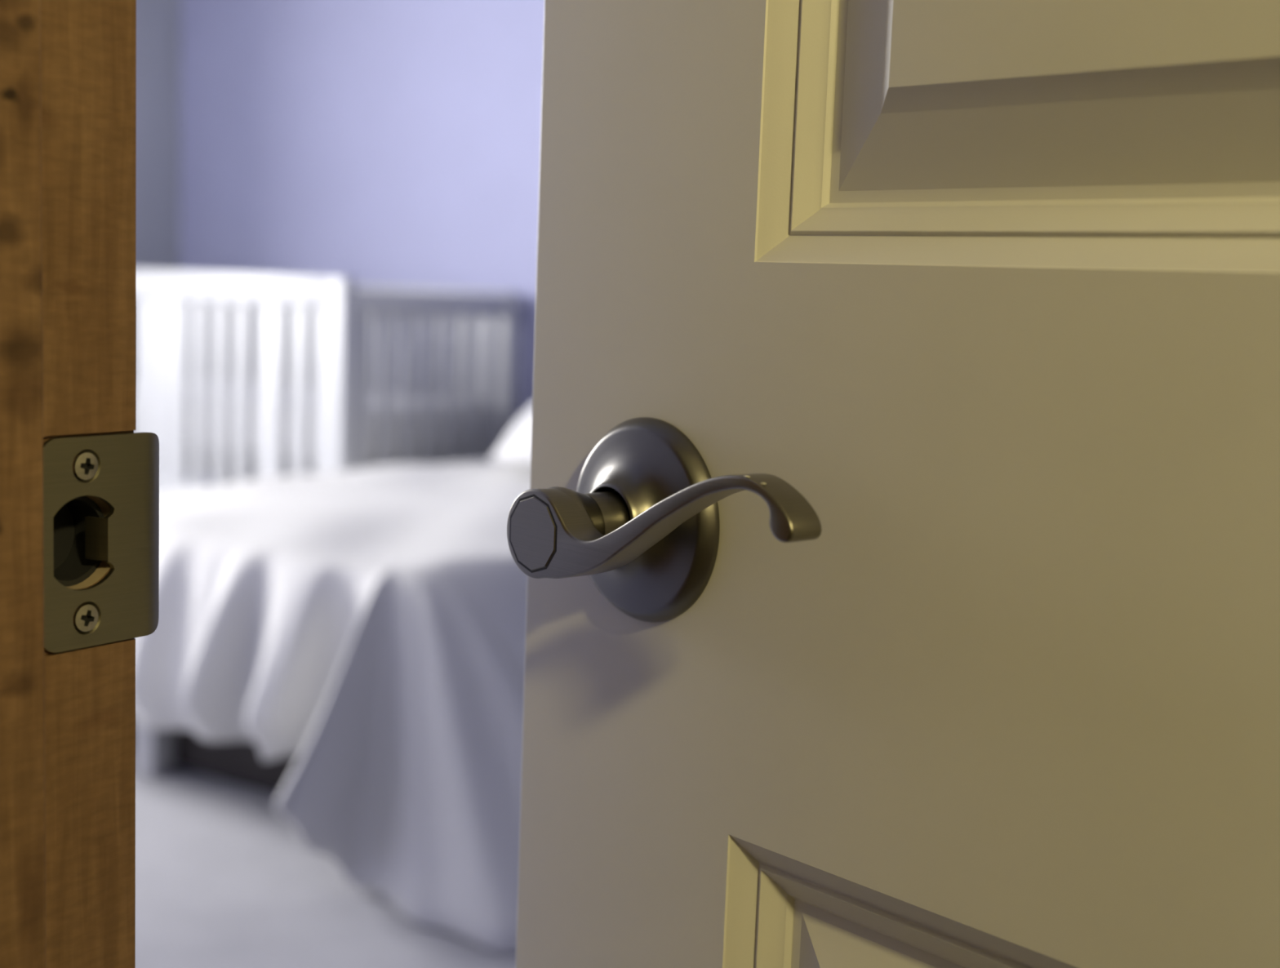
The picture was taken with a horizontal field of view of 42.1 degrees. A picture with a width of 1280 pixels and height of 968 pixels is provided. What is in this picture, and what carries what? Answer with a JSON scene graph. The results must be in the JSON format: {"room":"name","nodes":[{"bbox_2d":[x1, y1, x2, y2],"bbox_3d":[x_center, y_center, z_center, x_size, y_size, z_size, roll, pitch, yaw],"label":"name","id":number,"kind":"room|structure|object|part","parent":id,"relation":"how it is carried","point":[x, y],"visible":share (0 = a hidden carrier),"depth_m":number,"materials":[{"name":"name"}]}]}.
{"room":"hallway","nodes":[
{"label":"hallway","id":0,"kind":"room"},
{"bbox_2d":[136,0,181,271],"bbox_3d":[-2.896,-0.865,4.650,0.100,2.440,4.020,7,8,33],"label":"wall","id":1,"kind":"structure","parent":0,"point":[158,22],"depth_m":6.17,"materials":[{"name":"paint"}]},
{"bbox_2d":[135,764,515,967],"bbox_3d":[-0.351,0.677,3.062,6.170,0.050,4.070,7,8,33],"label":"floor","id":2,"kind":"structure","parent":0,"point":[224,880],"depth_m":2.73,"materials":[{"name":"grey carpet"}]},
{"bbox_2d":[135,720,300,792],"bbox_3d":[-0.332,0.136,4.090,1.130,0.780,2.020,7,8,33],"label":"frame","id":3,"kind":"object","parent":2,"relation":"on","point":[157,752],"visible":0.05,"depth_m":3.34,"materials":[{"name":"white wood"}]},
{"bbox_3d":[-0.989,0.499,3.381,0.065,0.180,0.060,7,8,33],"label":"leg","id":4,"kind":"part","parent":3,"relation":"part of","materials":[{"name":"white wood"}]},
{"bbox_3d":[-0.860,0.450,3.345,1.070,0.265,0.030,7,8,33],"label":"foot rail","id":5,"kind":"part","parent":3,"relation":"part of","materials":[{"name":"white wood"}]},
{"bbox_3d":[-0.327,0.162,4.102,1.070,0.225,1.900,7,8,33],"label":"mattress","id":6,"kind":"object","parent":3,"relation":"on","visible":0},
{"bbox_2d":[134,458,530,955],"bbox_3d":[-0.215,0.302,3.830,1.838,0.524,2.428,7,8,33],"label":"comforter","id":7,"kind":"object","parent":6,"relation":"on","point":[367,625],"visible":0.4,"depth_m":3.00,"materials":[{"name":"white fabric"}]},
{"bbox_2d":[489,405,532,466],"bbox_3d":[-0.001,-0.173,4.455,0.719,0.265,0.457,6,8,29],"label":"pillow","id":8,"kind":"object","parent":7,"relation":"on","point":[516,447],"visible":0.03,"depth_m":4.42,"materials":[{"name":"white fabric"}]},
{"bbox_2d":[134,269,519,493],"bbox_3d":[-1.195,-0.178,5.456,1.360,1.012,0.815,7,8,33],"label":"crib","id":9,"kind":"object","parent":2,"relation":"on","point":[197,326],"visible":0.51,"depth_m":5.05,"materials":[{"name":"white wood"}]},
{"bbox_3d":[-1.414,0.037,5.161,1.250,0.080,0.038,7,8,33],"label":"rail","id":10,"kind":"part","parent":9,"relation":"part of","materials":[{"name":"white wood"}]},
{"bbox_3d":[-1.744,-0.057,5.835,0.038,0.080,0.705,7,8,33],"label":"rail","id":11,"kind":"part","parent":9,"relation":"part of","materials":[{"name":"white wood"}]},
{"bbox_3d":[-1.527,-0.258,6.129,0.055,0.985,0.055,7,8,33],"label":"post","id":12,"kind":"part","parent":9,"relation":"part of","materials":[{"name":"white wood"}]},
{"bbox_3d":[-1.389,-0.606,5.084,1.250,0.088,0.038,7,8,33],"label":"rail","id":13,"kind":"part","parent":9,"relation":"part of","materials":[{"name":"white wood"}]},
{"bbox_3d":[-0.989,-0.024,5.795,1.250,0.080,0.038,7,8,33],"label":"rail","id":14,"kind":"part","parent":9,"relation":"part of","materials":[{"name":"white wood"}]},
{"bbox_2d":[133,377,483,461],"bbox_3d":[-1.190,-0.224,5.447,1.256,0.165,0.723,7,8,33],"label":"mattress","id":15,"kind":"object","parent":9,"relation":"on","point":[373,394],"visible":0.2,"depth_m":5.09,"materials":[{"name":"white fabric"}]},
{"bbox_3d":[-0.863,-0.085,4.784,0.055,1.012,0.055,7,8,33],"label":"post","id":16,"kind":"part","parent":9,"relation":"part of","materials":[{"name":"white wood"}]},
{"bbox_3d":[-0.966,-0.640,5.721,1.250,0.088,0.038,7,8,33],"label":"rail","id":17,"kind":"part","parent":9,"relation":"part of","materials":[{"name":"white wood"}]},
{"bbox_3d":[-0.635,-0.549,5.046,0.038,0.068,0.705,7,8,33],"label":"rail","id":18,"kind":"part","parent":9,"relation":"part of","materials":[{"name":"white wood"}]},
{"bbox_3d":[-0.442,-0.131,5.415,0.055,0.985,0.055,7,8,33],"label":"post","id":19,"kind":"part","parent":9,"relation":"part of","materials":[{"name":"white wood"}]},
{"bbox_2d":[179,0,544,485],"bbox_3d":[0.852,-0.723,4.640,6.370,2.440,0.100,7,8,33],"label":"wall","id":20,"kind":"structure","parent":0,"point":[380,143],"depth_m":5.73,"materials":[{"name":"purple paint"}]},
{"bbox_3d":[-1.421,-0.400,1.245,6.370,2.440,0.057,7,8,33],"label":"doorway","id":21,"kind":"structure","parent":0,"visible":0},
{"bbox_2d":[0,0,159,967],"bbox_3d":[-0.169,-0.051,0.412,0.032,2.040,0.127,7,8,33],"label":"door frame","id":22,"kind":"structure","parent":21,"relation":"attached to","point":[79,488],"depth_m":0.44,"materials":[{"name":"brown wood"}]},
{"bbox_2d":[53,495,104,586],"bbox_3d":[-0.159,0.015,0.453,0.012,0.025,0.025,7,8,33],"label":"hole","id":23,"kind":"object","parent":22,"relation":"on","point":[78,521],"depth_m":0.46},
{"bbox_3d":[-0.147,0.015,0.454,0.007,0.057,0.044,7,8,33],"label":"strike plate","id":24,"kind":"part","parent":22,"relation":"part of","materials":[{"name":"silver metal"}]},
{"bbox_3d":[0.474,0.025,-0.018,0.031,2.040,0.115,7,8,33],"label":"door frame","id":25,"kind":"structure","parent":0,"visible":0},
{"bbox_2d":[506,0,1279,967],"bbox_3d":[0.209,-0.024,0.293,0.082,2.020,0.772,-4,9,-42],"label":"door","id":26,"kind":"structure","parent":25,"relation":"attached to","point":[895,535],"depth_m":0.46,"materials":[{"name":"beige paint"}]},
{"bbox_3d":[0.006,0.013,0.476,0.020,0.041,0.120,-4,9,-42],"label":"lever","id":27,"kind":"part","parent":26,"relation":"part of","materials":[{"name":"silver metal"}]},
{"bbox_3d":[0.095,0.424,0.473,0.012,0.568,0.181,-4,9,-42],"label":"panel","id":28,"kind":"part","parent":26,"relation":"part of","materials":[{"name":"beige paint"}]},
{"bbox_3d":[0.124,-0.341,0.381,0.012,0.537,0.181,-4,9,-42],"label":"panel","id":29,"kind":"part","parent":26,"relation":"part of","materials":[{"name":"beige paint"}]}
]}

